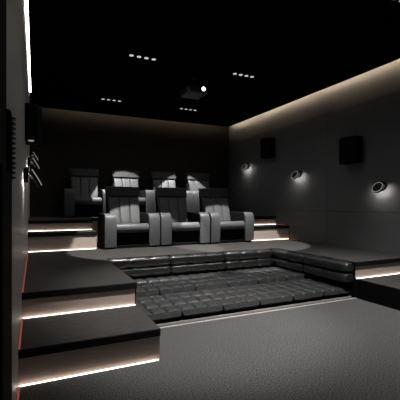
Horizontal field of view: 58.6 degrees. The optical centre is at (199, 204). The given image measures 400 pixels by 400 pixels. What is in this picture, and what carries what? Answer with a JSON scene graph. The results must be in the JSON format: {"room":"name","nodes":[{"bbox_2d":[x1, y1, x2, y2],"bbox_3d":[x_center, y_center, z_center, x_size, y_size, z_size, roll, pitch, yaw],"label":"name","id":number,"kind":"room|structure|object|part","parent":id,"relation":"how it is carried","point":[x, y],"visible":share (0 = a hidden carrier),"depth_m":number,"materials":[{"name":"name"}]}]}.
{"room":"home theater","nodes":[
{"label":"home theater","id":0,"kind":"room"},
{"bbox_2d":[6,0,29,399],"bbox_3d":[-1.585,-0.550,2.966,0.200,3.300,9.715,0,0,-25],"label":"wall","id":1,"kind":"structure","parent":0,"point":[17,75],"depth_m":2.20,"materials":[{"name":"grey"}]},
{"bbox_2d":[0,0,11,399],"bbox_3d":[-0.396,-0.518,0.690,0.043,3.237,0.275,0,0,-25],"label":"trim","id":2,"kind":"structure","parent":1,"relation":"attached to","point":[5,176],"depth_m":0.69,"materials":[{"name":"black"}]},
{"bbox_2d":[6,109,15,179],"bbox_3d":[-0.467,-0.138,0.849,0.048,0.166,0.068,0,0,-25],"label":"speaker","id":3,"kind":"object","parent":1,"relation":"attached to","point":[9,119],"visible":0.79,"depth_m":0.83},
{"bbox_2d":[25,0,30,91],"bbox_3d":[-1.308,-2.017,2.645,0.026,0.010,8.300,0,0,-25],"label":"light","id":4,"kind":"object","parent":1,"relation":"attached to","point":[26,1],"visible":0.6,"depth_m":4.38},
{"bbox_2d":[27,135,34,141],"bbox_3d":[-1.708,-0.665,3.606,0.068,0.054,0.068,0,0,-25],"label":"spotlight","id":5,"kind":"object","parent":1,"relation":"attached to","point":[31,138],"visible":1,"depth_m":3.58,"materials":[{"name":"black"}]},
{"bbox_2d":[23,168,41,186],"bbox_3d":[-1.502,-0.242,3.205,0.150,0.168,0.165,0,0,-25],"label":"wall sconce","id":6,"kind":"object","parent":1,"relation":"attached to","point":[26,171],"visible":1,"depth_m":3.14,"materials":[{"name":"black metal"}]},
{"bbox_2d":[25,103,41,144],"bbox_3d":[-1.758,-0.835,3.770,0.161,0.372,0.340,0,0,-25],"label":"wall speaker","id":7,"kind":"object","parent":1,"relation":"attached to","point":[33,112],"visible":0.98,"depth_m":3.62,"materials":[{"name":"black"}]},
{"bbox_2d":[36,105,41,138],"bbox_3d":[-1.665,-0.847,3.692,0.007,0.321,0.132,0,0,-2],"label":"grille","id":8,"kind":"object","parent":7,"relation":"attached to","point":[38,109],"depth_m":3.68,"materials":[{"name":"black fabric"}]},
{"bbox_2d":[27,157,39,169],"bbox_3d":[-2.251,-0.552,4.820,0.150,0.168,0.165,0,0,-25],"label":"wall sconce","id":9,"kind":"object","parent":1,"relation":"attached to","point":[29,159],"visible":1,"depth_m":4.76,"materials":[{"name":"black metal"}]},
{"bbox_2d":[29,151,37,160],"bbox_3d":[-3.000,-0.867,6.435,0.150,0.168,0.165,0,0,-25],"label":"wall sconce","id":10,"kind":"object","parent":1,"relation":"attached to","point":[31,154],"visible":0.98,"depth_m":6.38,"materials":[{"name":"black metal"}]},
{"bbox_2d":[30,96,228,215],"bbox_3d":[-1.400,-0.550,8.296,5.020,3.300,0.200,0,0,-25],"label":"wall","id":11,"kind":"structure","parent":0,"point":[106,143],"depth_m":7.99,"materials":[{"name":"black paint"}]},
{"bbox_2d":[18,297,399,399],"bbox_3d":[0.601,1.175,3.979,5.020,0.150,9.715,0,0,-25],"label":"floor","id":12,"kind":"structure","parent":0,"point":[349,349],"depth_m":2.46,"materials":[{"name":"carpet"}]},
{"bbox_2d":[19,359,158,386],"bbox_3d":[-0.691,1.097,2.332,0.881,0.006,0.005,0,0,-25],"label":"light strip","id":13,"kind":"object","parent":12,"relation":"on","point":[156,359],"visible":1,"depth_m":2.31,"materials":[{"name":"white plastic"}]},
{"bbox_2d":[18,304,160,385],"bbox_3d":[-0.825,0.986,2.634,0.900,0.228,0.662,0,0,-25],"label":"step","id":14,"kind":"structure","parent":12,"relation":"on","point":[69,344],"depth_m":2.41,"materials":[{"name":"black carpet"}]},
{"bbox_2d":[18,318,22,349],"bbox_3d":[-1.228,0.875,2.445,0.010,0.006,0.637,0,0,-25],"label":"light","id":15,"kind":"object","parent":14,"relation":"on","point":[22,318],"visible":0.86,"depth_m":2.40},
{"bbox_3d":[-0.964,0.875,2.919,0.881,0.006,0.005,0,0,-25],"label":"light strip","id":16,"kind":"part","parent":14,"relation":"part of","materials":[{"name":"white plastic"}]},
{"bbox_2d":[28,215,275,241],"bbox_3d":[-0.938,0.672,7.300,4.620,0.855,1.995,0,0,-25],"label":"platform","id":17,"kind":"object","parent":12,"relation":"on","point":[35,223],"visible":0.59,"depth_m":5.74,"materials":[{"name":"black"}]},
{"bbox_2d":[62,168,105,216],"bbox_3d":[-2.282,-0.247,7.132,0.862,0.985,0.870,0,0,-25],"label":"recliner","id":18,"kind":"object","parent":17,"relation":"on","point":[83,198],"visible":0.92,"depth_m":6.93,"materials":[{"name":"leather"}]},
{"bbox_3d":[-2.567,-0.040,6.925,0.166,0.510,0.715,0,0,-25],"label":"armrest","id":19,"kind":"part","parent":18,"relation":"part of","materials":[{"name":"black"}]},
{"bbox_3d":[-2.438,-0.040,6.649,0.174,0.510,0.125,0,0,-25],"label":"arm","id":20,"kind":"part","parent":18,"relation":"part of","materials":[{"name":"leather"}]},
{"bbox_3d":[-2.373,-0.328,7.327,0.535,0.485,0.268,0,0,-25],"label":"backrest","id":21,"kind":"part","parent":18,"relation":"part of","materials":[{"name":"leather"}]},
{"bbox_3d":[-2.231,-0.063,7.021,0.508,0.144,0.585,0,0,-25],"label":"seat","id":22,"kind":"part","parent":18,"relation":"part of","materials":[{"name":"leather"}]},
{"bbox_3d":[-1.941,-0.040,7.215,0.166,0.510,0.715,0,0,-25],"label":"armrest","id":23,"kind":"part","parent":18,"relation":"part of","materials":[{"name":"black leather"}]},
{"bbox_3d":[-1.813,-0.040,6.938,0.174,0.510,0.125,0,0,-25],"label":"arm","id":24,"kind":"part","parent":18,"relation":"part of","materials":[{"name":"leather"}]},
{"bbox_2d":[111,170,154,212],"bbox_3d":[-1.497,-0.247,7.495,0.862,0.985,0.870,0,0,-25],"label":"recliner","id":25,"kind":"object","parent":17,"relation":"on","point":[120,178],"visible":0.52,"depth_m":7.61,"materials":[{"name":"leather"}]},
{"bbox_3d":[-1.588,-0.328,7.691,0.535,0.485,0.268,0,0,-25],"label":"backrest","id":26,"kind":"part","parent":25,"relation":"part of","materials":[{"name":"leather"}]},
{"bbox_3d":[-1.446,-0.063,7.384,0.508,0.144,0.585,0,0,-25],"label":"seat","id":27,"kind":"part","parent":25,"relation":"part of","materials":[{"name":"leather"}]},
{"bbox_3d":[-1.156,-0.040,7.579,0.166,0.510,0.715,0,0,-25],"label":"armrest","id":28,"kind":"part","parent":25,"relation":"part of","materials":[{"name":"black leather"}]},
{"bbox_3d":[-1.028,-0.040,7.302,0.174,0.510,0.125,0,0,-25],"label":"arm","id":29,"kind":"part","parent":25,"relation":"part of","materials":[{"name":"leather"}]},
{"bbox_2d":[150,171,192,211],"bbox_3d":[-0.713,-0.247,7.859,0.862,0.985,0.870,0,0,-25],"label":"recliner","id":30,"kind":"object","parent":17,"relation":"on","point":[157,179],"visible":0.39,"depth_m":8.01,"materials":[{"name":"leather"}]},
{"bbox_3d":[-0.803,-0.328,8.055,0.535,0.485,0.268,0,0,-25],"label":"backrest","id":31,"kind":"part","parent":30,"relation":"part of","materials":[{"name":"leather"}]},
{"bbox_3d":[-0.244,-0.040,7.666,0.174,0.510,0.125,0,0,-25],"label":"arm","id":32,"kind":"part","parent":30,"relation":"part of","materials":[{"name":"leather"}]},
{"bbox_2d":[185,173,228,211],"bbox_3d":[0.072,-0.247,8.223,0.862,0.985,0.870,0,0,-25],"label":"recliner","id":33,"kind":"object","parent":17,"relation":"on","point":[194,181],"visible":0.41,"depth_m":8.36,"materials":[{"name":"leather"}]},
{"bbox_3d":[-0.083,-0.040,7.740,0.174,0.510,0.125,0,0,-25],"label":"arm","id":34,"kind":"part","parent":33,"relation":"part of","materials":[{"name":"leather"}]},
{"bbox_3d":[-0.018,-0.328,8.419,0.535,0.485,0.268,0,0,-25],"label":"backrest","id":35,"kind":"part","parent":33,"relation":"part of","materials":[{"name":"leather"}]},
{"bbox_2d":[22,239,399,323],"bbox_3d":[-0.015,0.890,5.309,4.620,0.420,3.580,0,0,-25],"label":"platform","id":36,"kind":"object","parent":12,"relation":"on","point":[64,281],"visible":0.43,"depth_m":4.02,"materials":[{"name":"black carpet"}]},
{"bbox_2d":[22,253,27,292],"bbox_3d":[-1.902,0.677,3.900,0.010,0.006,2.550,0,0,-25],"label":"light","id":37,"kind":"object","parent":36,"relation":"on","point":[27,253],"visible":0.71,"depth_m":3.37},
{"bbox_2d":[28,230,96,251],"bbox_3d":[-2.099,0.547,5.446,0.955,0.266,0.422,0,0,-25],"label":"step","id":38,"kind":"structure","parent":36,"relation":"on","point":[65,239],"depth_m":5.27,"materials":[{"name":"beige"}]},
{"bbox_2d":[34,248,95,251],"bbox_3d":[-2.015,0.677,5.253,0.936,0.006,0.005,0,0,-25],"label":"light strip","id":39,"kind":"object","parent":36,"relation":"on","point":[93,248],"visible":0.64,"depth_m":5.23,"materials":[{"name":"white plastic"}]},
{"bbox_2d":[98,186,159,248],"bbox_3d":[-1.206,0.188,5.889,0.862,0.985,0.870,0,0,-25],"label":"recliner","id":40,"kind":"object","parent":36,"relation":"on","point":[123,225],"visible":1,"depth_m":5.67,"materials":[{"name":"leather"}]},
{"bbox_3d":[-1.491,0.395,5.682,0.166,0.510,0.715,0,0,-25],"label":"armrest","id":41,"kind":"part","parent":40,"relation":"part of","materials":[{"name":"black leather"}]},
{"bbox_3d":[-1.362,0.395,5.406,0.174,0.510,0.125,0,0,-25],"label":"arm","id":42,"kind":"part","parent":40,"relation":"part of","materials":[{"name":"leather"}]},
{"bbox_3d":[-1.297,0.107,6.085,0.535,0.485,0.268,0,0,-25],"label":"backrest","id":43,"kind":"part","parent":40,"relation":"part of","materials":[{"name":"leather"}]},
{"bbox_3d":[-1.155,0.372,5.778,0.508,0.144,0.585,0,0,-25],"label":"seat","id":44,"kind":"part","parent":40,"relation":"part of","materials":[{"name":"leather"}]},
{"bbox_3d":[-0.865,0.395,5.973,0.166,0.510,0.715,0,0,-25],"label":"armrest","id":45,"kind":"part","parent":40,"relation":"part of","materials":[{"name":"black leather"}]},
{"bbox_3d":[-0.738,0.395,5.695,0.174,0.510,0.125,0,0,-25],"label":"arm","id":46,"kind":"part","parent":40,"relation":"part of","materials":[{"name":"leather"}]},
{"bbox_2d":[120,265,170,276],"bbox_3d":[-0.770,0.863,4.555,0.811,0.122,0.135,0,0,-25],"label":"bolster cushion","id":47,"kind":"object","parent":36,"relation":"attached to","point":[152,270],"visible":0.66,"depth_m":4.54,"materials":[{"name":"black leather"}]},
{"bbox_2d":[108,256,170,268],"bbox_3d":[-0.770,0.740,4.555,0.811,0.122,0.135,0,0,-25],"label":"bolster cushion","id":48,"kind":"object","parent":47,"relation":"on","point":[121,263],"visible":0.86,"depth_m":4.50,"materials":[{"name":"black leather"}]},
{"bbox_2d":[134,279,158,297],"bbox_3d":[-0.773,0.993,4.125,0.431,0.125,0.665,0,0,-25],"label":"cushion","id":49,"kind":"object","parent":36,"relation":"on","point":[144,288],"visible":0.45,"depth_m":3.92,"materials":[{"name":"grey leather"}]},
{"bbox_2d":[136,295,181,320],"bbox_3d":[-0.493,1.018,3.522,0.431,0.075,0.655,0,0,-25],"label":"cushion","id":50,"kind":"object","parent":36,"relation":"on","point":[156,307],"visible":0.74,"depth_m":3.38,"materials":[{"name":"grey leather"}]},
{"bbox_2d":[145,276,194,295],"bbox_3d":[-0.380,0.993,4.307,0.431,0.125,0.665,0,0,-25],"label":"cushion","id":51,"kind":"object","parent":36,"relation":"on","point":[170,284],"visible":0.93,"depth_m":4.13,"materials":[{"name":"grey leather"}]},
{"bbox_2d":[151,187,209,245],"bbox_3d":[-0.402,0.188,6.262,0.862,0.985,0.870,0,0,-25],"label":"recliner","id":52,"kind":"object","parent":36,"relation":"on","point":[178,226],"visible":0.98,"depth_m":6.04,"materials":[{"name":"leather"}]},
{"bbox_3d":[-0.686,0.395,6.055,0.166,0.510,0.715,0,0,-25],"label":"armrest","id":53,"kind":"part","parent":52,"relation":"part of","materials":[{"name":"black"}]},
{"bbox_3d":[-0.557,0.395,5.779,0.174,0.510,0.125,0,0,-25],"label":"arm","id":54,"kind":"part","parent":52,"relation":"part of","materials":[{"name":"leather"}]},
{"bbox_3d":[-0.493,0.107,6.457,0.535,0.485,0.268,0,0,-25],"label":"backrest","id":55,"kind":"part","parent":52,"relation":"part of","materials":[{"name":"leather"}]},
{"bbox_3d":[-0.350,0.372,6.151,0.508,0.144,0.585,0,0,-25],"label":"seat","id":56,"kind":"part","parent":52,"relation":"part of","materials":[{"name":"leather"}]},
{"bbox_3d":[-0.060,0.395,6.346,0.166,0.510,0.715,0,0,-25],"label":"armrest","id":57,"kind":"part","parent":52,"relation":"part of","materials":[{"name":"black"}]},
{"bbox_3d":[0.067,0.395,6.069,0.174,0.510,0.125,0,0,-25],"label":"arm","id":58,"kind":"part","parent":52,"relation":"part of","materials":[{"name":"leather"}]},
{"bbox_2d":[162,291,221,315],"bbox_3d":[-0.100,1.018,3.704,0.431,0.075,0.655,0,0,-25],"label":"cushion","id":59,"kind":"object","parent":36,"relation":"on","point":[191,303],"visible":0.98,"depth_m":3.55,"materials":[{"name":"grey leather"}]},
{"bbox_2d":[170,261,224,273],"bbox_3d":[-0.032,0.863,4.897,0.811,0.122,0.135,0,0,-25],"label":"bolster cushion","id":60,"kind":"object","parent":36,"relation":"attached to","point":[218,265],"visible":0.88,"depth_m":4.83,"materials":[{"name":"black leather"}]},
{"bbox_2d":[170,252,224,264],"bbox_3d":[-0.032,0.740,4.897,0.811,0.122,0.135,0,0,-25],"label":"bolster cushion","id":61,"kind":"object","parent":60,"relation":"on","point":[215,256],"visible":0.97,"depth_m":4.83,"materials":[{"name":"black leather"}]},
{"bbox_2d":[177,273,227,290],"bbox_3d":[0.013,0.993,4.489,0.431,0.125,0.665,0,0,-25],"label":"cushion","id":62,"kind":"object","parent":36,"relation":"on","point":[201,281],"visible":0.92,"depth_m":4.31,"materials":[{"name":"grey leather"}]},
{"bbox_2d":[199,188,253,243],"bbox_3d":[0.403,0.188,6.635,0.862,0.985,0.870,0,0,-25],"label":"recliner","id":63,"kind":"object","parent":36,"relation":"on","point":[226,226],"visible":0.91,"depth_m":6.43,"materials":[{"name":"leather"}]},
{"bbox_3d":[0.247,0.395,6.152,0.174,0.510,0.125,0,0,-25],"label":"arm","id":64,"kind":"part","parent":63,"relation":"part of","materials":[{"name":"leather"}]},
{"bbox_3d":[0.312,0.107,6.831,0.535,0.485,0.268,0,0,-25],"label":"backrest","id":65,"kind":"part","parent":63,"relation":"part of","materials":[{"name":"leather"}]},
{"bbox_3d":[0.454,0.372,6.524,0.508,0.144,0.585,0,0,-25],"label":"seat","id":66,"kind":"part","parent":63,"relation":"part of","materials":[{"name":"leather"}]},
{"bbox_3d":[0.744,0.395,6.719,0.166,0.510,0.715,0,0,-25],"label":"armrest","id":67,"kind":"part","parent":63,"relation":"part of","materials":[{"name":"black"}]},
{"bbox_3d":[0.872,0.395,6.441,0.174,0.510,0.125,0,0,-25],"label":"arm","id":68,"kind":"part","parent":63,"relation":"part of","materials":[{"name":"leather"}]},
{"bbox_2d":[198,287,258,310],"bbox_3d":[0.293,1.018,3.886,0.431,0.075,0.655,0,0,-25],"label":"cushion","id":69,"kind":"object","parent":36,"relation":"on","point":[229,298],"visible":0.95,"depth_m":3.73,"materials":[{"name":"grey leather"}]},
{"bbox_2d":[207,271,257,287],"bbox_3d":[0.406,0.993,4.672,0.431,0.125,0.665,0,0,-25],"label":"cushion","id":70,"kind":"object","parent":36,"relation":"on","point":[233,278],"visible":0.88,"depth_m":4.49,"materials":[{"name":"grey leather"}]},
{"bbox_2d":[223,257,272,268],"bbox_3d":[0.707,0.863,5.240,0.811,0.122,0.135,0,0,-25],"label":"bolster cushion","id":71,"kind":"object","parent":36,"relation":"attached to","point":[244,263],"visible":0.88,"depth_m":5.17,"materials":[{"name":"black leather"}]},
{"bbox_2d":[224,249,272,260],"bbox_3d":[0.707,0.740,5.240,0.811,0.122,0.135,0,0,-25],"label":"bolster cushion","id":72,"kind":"object","parent":71,"relation":"on","point":[262,253],"visible":0.96,"depth_m":5.17,"materials":[{"name":"black leather"}]},
{"bbox_2d":[235,268,285,283],"bbox_3d":[0.800,0.993,4.854,0.431,0.125,0.665,0,0,-25],"label":"cushion","id":73,"kind":"object","parent":36,"relation":"on","point":[263,276],"visible":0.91,"depth_m":4.67,"materials":[{"name":"grey leather"}]},
{"bbox_2d":[231,284,292,304],"bbox_3d":[0.686,1.018,4.068,0.431,0.075,0.655,0,0,-25],"label":"cushion","id":74,"kind":"object","parent":36,"relation":"on","point":[266,295],"visible":0.95,"depth_m":3.92,"materials":[{"name":"grey leather"}]},
{"bbox_2d":[250,224,288,240],"bbox_3d":[1.260,0.547,7.004,0.880,0.266,0.422,0,0,-25],"label":"step","id":75,"kind":"structure","parent":36,"relation":"on","point":[272,231],"depth_m":6.84,"materials":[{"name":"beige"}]},
{"bbox_2d":[260,266,311,280],"bbox_3d":[1.193,0.993,5.036,0.431,0.125,0.665,0,0,-25],"label":"cushion","id":76,"kind":"object","parent":36,"relation":"on","point":[290,274],"visible":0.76,"depth_m":4.84,"materials":[{"name":"grey leather"}]},
{"bbox_2d":[272,257,305,271],"bbox_3d":[1.286,0.863,5.169,0.155,0.122,0.737,0,0,-25],"label":"bolster cushion","id":77,"kind":"object","parent":76,"relation":"on","point":[293,265],"visible":0.75,"depth_m":5.06,"materials":[{"name":"black leather"}]},
{"bbox_2d":[272,249,306,262],"bbox_3d":[1.286,0.740,5.169,0.155,0.122,0.737,0,0,-25],"label":"bolster cushion","id":78,"kind":"object","parent":77,"relation":"on","point":[279,253],"visible":0.92,"depth_m":5.06,"materials":[{"name":"black leather"}]},
{"bbox_2d":[262,281,322,300],"bbox_3d":[1.079,1.018,4.251,0.431,0.075,0.655,0,0,-25],"label":"cushion","id":79,"kind":"object","parent":36,"relation":"on","point":[298,291],"visible":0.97,"depth_m":4.10,"materials":[{"name":"grey leather"}]},
{"bbox_2d":[290,278,350,295],"bbox_3d":[1.472,1.018,4.433,0.431,0.075,0.655,0,0,-25],"label":"cushion","id":80,"kind":"object","parent":36,"relation":"on","point":[328,288],"visible":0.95,"depth_m":4.28,"materials":[{"name":"grey leather"}]},
{"bbox_2d":[303,264,352,282],"bbox_3d":[1.597,0.863,4.497,0.155,0.122,0.737,0,0,-25],"label":"bolster cushion","id":81,"kind":"object","parent":36,"relation":"attached to","point":[345,277],"visible":0.88,"depth_m":4.37,"materials":[{"name":"black leather"}]},
{"bbox_2d":[303,255,352,271],"bbox_3d":[1.597,0.740,4.497,0.155,0.122,0.737,0,0,-25],"label":"bolster cushion","id":82,"kind":"object","parent":81,"relation":"on","point":[334,264],"visible":1,"depth_m":4.38,"materials":[{"name":"black leather"}]},
{"bbox_2d":[156,296,350,325],"bbox_3d":[0.618,1.094,3.695,2.608,0.012,0.015,0,0,-25],"label":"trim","id":83,"kind":"structure","parent":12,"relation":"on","point":[344,296],"depth_m":3.62,"materials":[{"name":"grey"}]},
{"bbox_2d":[159,298,355,328],"bbox_3d":[0.649,1.097,3.628,2.608,0.005,0.018,0,0,-25],"label":"trim","id":84,"kind":"structure","parent":12,"relation":"on","point":[350,298],"depth_m":3.55,"materials":[{"name":"grey"}]},
{"bbox_2d":[355,274,399,310],"bbox_3d":[2.459,0.989,4.146,1.108,0.222,0.642,0,0,-25],"label":"step","id":85,"kind":"structure","parent":12,"relation":"on","point":[384,290],"depth_m":3.97,"materials":[{"name":"black carpet"}]},
{"bbox_2d":[28,0,399,126],"bbox_3d":[0.601,-2.119,3.979,5.020,0.363,9.715,0,0,-25],"label":"ceiling","id":86,"kind":"structure","parent":0,"point":[295,49],"depth_m":4.55,"materials":[{"name":"black paint"}]},
{"bbox_2d":[100,98,122,101],"bbox_3d":[-1.640,-1.931,6.603,0.410,0.012,0.112,0,0,-25],"label":"recessed light","id":87,"kind":"object","parent":86,"relation":"in","point":[105,99],"visible":1,"depth_m":6.61,"materials":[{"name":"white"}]},
{"bbox_2d":[126,52,158,61],"bbox_3d":[-0.750,-1.931,4.684,0.410,0.012,0.112,0,0,-25],"label":"recessed light","id":88,"kind":"object","parent":86,"relation":"in","point":[132,55],"visible":1,"depth_m":4.68,"materials":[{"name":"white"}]},
{"bbox_2d":[178,107,197,110],"bbox_3d":[-0.234,-1.931,7.255,0.410,0.012,0.112,0,0,-25],"label":"recessed light","id":89,"kind":"object","parent":86,"relation":"in","point":[180,108],"visible":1,"depth_m":7.25,"materials":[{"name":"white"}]},
{"bbox_2d":[180,77,206,99],"bbox_3d":[-0.095,-1.786,5.457,0.320,0.302,0.359,0,0,-25],"label":"projector","id":90,"kind":"object","parent":86,"relation":"hanging from","point":[190,91],"visible":1,"depth_m":5.37,"materials":[{"name":"grey plastic"}]},
{"bbox_2d":[190,85,198,91],"bbox_3d":[-0.081,-1.715,5.295,0.140,0.090,0.008,0,0,-25],"label":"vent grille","id":91,"kind":"object","parent":90,"relation":"attached to","point":[193,88],"depth_m":5.29,"materials":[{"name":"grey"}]},
{"bbox_2d":[230,72,256,78],"bbox_3d":[0.656,-1.931,5.336,0.410,0.012,0.112,0,0,-25],"label":"recessed light","id":92,"kind":"object","parent":86,"relation":"in","point":[232,73],"visible":1,"depth_m":5.33,"materials":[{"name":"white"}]},
{"bbox_2d":[388,0,399,3],"bbox_3d":[1.965,-1.931,3.391,0.410,0.012,0.112,0,0,-25],"label":"recessed light","id":93,"kind":"object","parent":86,"relation":"in","point":[394,1],"visible":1,"depth_m":3.38,"materials":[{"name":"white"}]},
{"bbox_2d":[229,90,399,253],"bbox_3d":[2.786,-0.550,4.992,0.204,3.300,9.715,0,0,-25],"label":"wall","id":94,"kind":"structure","parent":0,"point":[331,202],"depth_m":6.05,"materials":[{"name":"paint"}]},
{"bbox_2d":[242,164,248,170],"bbox_3d":[1.054,-0.867,8.314,0.150,0.168,0.165,0,0,-25],"label":"wall sconce","id":95,"kind":"object","parent":94,"relation":"attached to","point":[245,166],"visible":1,"depth_m":8.29,"materials":[{"name":"black metal"}]},
{"bbox_2d":[260,137,274,158],"bbox_3d":[1.399,-1.180,7.504,0.206,0.400,0.340,0,0,-25],"label":"wall speaker","id":96,"kind":"object","parent":94,"relation":"attached to","point":[267,145],"visible":1,"depth_m":7.38,"materials":[{"name":"black"}]},
{"bbox_2d":[263,138,269,154],"bbox_3d":[1.378,-1.192,7.390,0.164,0.345,0.008,0,0,41],"label":"grille","id":97,"kind":"object","parent":96,"relation":"attached to","point":[266,141],"depth_m":7.39,"materials":[{"name":"black fabric"}]},
{"bbox_2d":[291,171,300,178],"bbox_3d":[1.802,-0.552,6.699,0.150,0.168,0.165,0,0,-25],"label":"wall sconce","id":98,"kind":"object","parent":94,"relation":"attached to","point":[296,174],"visible":1,"depth_m":6.67,"materials":[{"name":"black metal"}]},
{"bbox_2d":[229,59,399,142],"bbox_3d":[2.721,-1.877,4.962,0.030,0.626,9.315,0,0,-25],"label":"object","id":99,"kind":"structure","parent":94,"relation":"attached to","point":[385,79],"depth_m":6.09,"materials":[{"name":"grey paint"}]},
{"bbox_2d":[339,136,362,164],"bbox_3d":[2.311,-0.835,5.535,0.206,0.400,0.340,0,0,-25],"label":"wall speaker","id":100,"kind":"object","parent":94,"relation":"attached to","point":[351,147],"visible":1,"depth_m":5.42,"materials":[{"name":"black"}]},
{"bbox_2d":[339,139,341,161],"bbox_3d":[2.204,-0.848,5.608,0.008,0.345,0.139,0,0,4],"label":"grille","id":101,"kind":"object","parent":100,"relation":"attached to","point":[340,140],"depth_m":5.58,"materials":[{"name":"black"}]},
{"bbox_2d":[345,137,355,159],"bbox_3d":[2.291,-0.848,5.422,0.164,0.345,0.008,0,0,41],"label":"grille","id":102,"kind":"object","parent":100,"relation":"attached to","point":[350,142],"depth_m":5.42,"materials":[{"name":"black fabric"}]},
{"bbox_2d":[372,182,386,192],"bbox_3d":[2.551,-0.242,5.084,0.150,0.168,0.165,0,0,-25],"label":"wall sconce","id":103,"kind":"object","parent":94,"relation":"attached to","point":[378,187],"visible":1,"depth_m":5.06,"materials":[{"name":"black metal"}]}
]}

